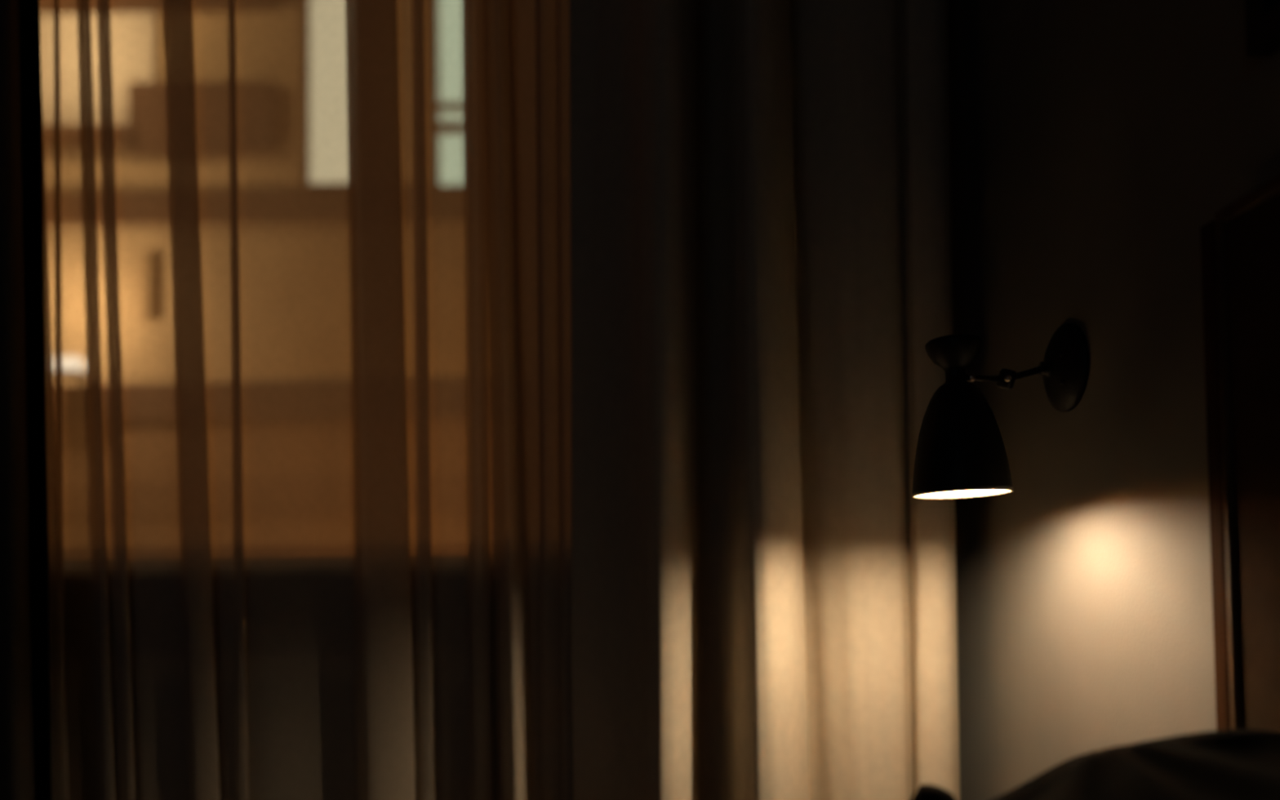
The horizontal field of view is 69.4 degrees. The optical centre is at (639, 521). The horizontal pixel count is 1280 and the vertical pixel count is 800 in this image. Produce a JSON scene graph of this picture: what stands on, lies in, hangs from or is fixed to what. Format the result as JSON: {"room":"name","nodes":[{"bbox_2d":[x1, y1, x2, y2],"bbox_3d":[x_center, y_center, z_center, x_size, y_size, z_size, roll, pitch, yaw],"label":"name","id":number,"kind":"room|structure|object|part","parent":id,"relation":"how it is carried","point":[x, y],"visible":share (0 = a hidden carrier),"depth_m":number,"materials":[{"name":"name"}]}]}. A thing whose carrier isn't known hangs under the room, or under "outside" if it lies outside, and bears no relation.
{"room":"bedroom","nodes":[
{"label":"bedroom","id":0,"kind":"room"},
{"bbox_2d":[911,784,956,799],"bbox_3d":[-0.468,0.319,0.295,1.617,0.106,1.470,-1,-2,0],"label":"duvet","id":1,"kind":"object","parent":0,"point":[924,792],"visible":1,"depth_m":0.97,"materials":[{"name":"black fabric"}]},
{"bbox_2d":[959,743,960,799],"bbox_3d":[-0.916,-0.264,2.260,3.675,2.620,0.240,-1,-2,0],"label":"wall","id":2,"kind":"structure","parent":0,"point":[959,744],"depth_m":2.11,"materials":[{"name":"paint"}]},
{"bbox_2d":[947,0,1279,799],"bbox_3d":[0.820,-0.356,0.127,0.200,2.620,4.030,-1,-2,0],"label":"wall","id":3,"kind":"structure","parent":0,"point":[1093,143],"depth_m":1.48,"materials":[{"name":"paint"}]},
{"bbox_2d":[911,323,1088,499],"bbox_3d":[0.593,-0.186,1.505,0.328,0.293,0.153,0,-2,-19],"label":"wall lamp","id":4,"kind":"object","parent":3,"relation":"attached to","point":[961,453],"visible":1,"depth_m":1.45,"materials":[{"name":"black metal"}]},
{"bbox_3d":[0.511,-0.132,1.474,0.152,0.183,0.152,-1,-2,0],"label":"lamp shade","id":5,"kind":"part","parent":4,"relation":"part of","materials":[{"name":"black metal"}]},
{"bbox_3d":[0.553,-0.233,1.499,0.097,0.010,0.009,0,-2,-16],"label":"arm","id":6,"kind":"part","parent":4,"relation":"part of","materials":[{"name":"brown metal"}]},
{"bbox_3d":[0.596,-0.232,1.498,0.011,0.012,0.013,-1,-2,14],"label":"screw knob","id":7,"kind":"part","parent":4,"relation":"part of","materials":[{"name":"gold metal"}]},
{"bbox_3d":[0.647,-0.248,1.535,0.109,0.040,0.010,0,-2,-25],"label":"arm","id":8,"kind":"part","parent":4,"relation":"part of","materials":[{"name":"brown metal"}]},
{"bbox_3d":[0.699,-0.259,1.558,0.048,0.148,0.148,-1,-2,0],"label":"wall plate","id":9,"kind":"part","parent":4,"relation":"part of","materials":[{"name":"black metal"}]},
{"bbox_2d":[1244,0,1279,56],"bbox_3d":[0.701,-0.738,0.809,0.028,0.400,0.500,-1,-2,0],"label":"picture frame","id":10,"kind":"object","parent":3,"relation":"attached to","point":[1262,17],"visible":1,"depth_m":1.03,"materials":[{"name":"black ceramic"}]},
{"bbox_3d":[-0.934,-1.718,0.192,3.675,0.150,4.470,-1,-2,0],"label":"ceiling","id":11,"kind":"structure","parent":0,"visible":0},
{"bbox_2d":[0,0,52,799],"bbox_3d":[-1.455,-0.284,1.881,0.566,2.588,0.185,-1,-2,3],"label":"curtain","id":12,"kind":"object","parent":11,"relation":"hanging from","point":[25,685],"visible":1,"depth_m":1.82,"materials":[{"name":"fabric"}]},
{"bbox_2d":[40,0,573,799],"bbox_3d":[-0.707,-0.284,2.002,1.440,2.598,0.148,-1,-2,0],"label":"sheer curtain","id":13,"kind":"object","parent":11,"relation":"hanging from","point":[307,263],"visible":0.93,"depth_m":2.04,"materials":[{"name":"fabric"}]},
{"bbox_2d":[568,0,959,799],"bbox_3d":[0.255,-0.305,1.868,0.831,2.588,0.283,-1,-2,0],"label":"drape","id":14,"kind":"object","parent":11,"relation":"hanging from","point":[764,600],"visible":0.97,"depth_m":1.90,"materials":[{"name":"fabric"}]},
{"bbox_3d":[-0.900,1.050,0.101,3.675,0.150,4.470,-1,-2,0],"label":"floor","id":15,"kind":"structure","parent":0,"visible":0},
{"bbox_2d":[1200,174,1279,731],"bbox_3d":[-0.295,0.298,0.297,2.044,1.352,1.594,-1,-2,0],"label":"headboard","id":16,"kind":"object","parent":15,"relation":"on","point":[1240,249],"visible":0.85,"depth_m":1.04,"materials":[{"name":"wood"}]},
{"bbox_2d":[991,728,1279,799],"bbox_3d":[0.512,0.297,0.833,0.338,0.165,0.405,-1,-2,0],"label":"pillow","id":17,"kind":"object","parent":16,"relation":"on","point":[1230,764],"visible":1,"depth_m":0.92,"materials":[{"name":"black fabric"}]},
{"bbox_3d":[0.697,-0.381,0.306,0.045,0.018,1.567,-1,-2,0],"label":"rail","id":18,"kind":"part","parent":16,"relation":"part of","materials":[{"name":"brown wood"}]},
{"bbox_3d":[0.706,0.232,0.285,0.042,1.218,1.567,-1,-2,0],"label":"headboard","id":19,"kind":"part","parent":16,"relation":"part of","materials":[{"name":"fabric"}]}
]}

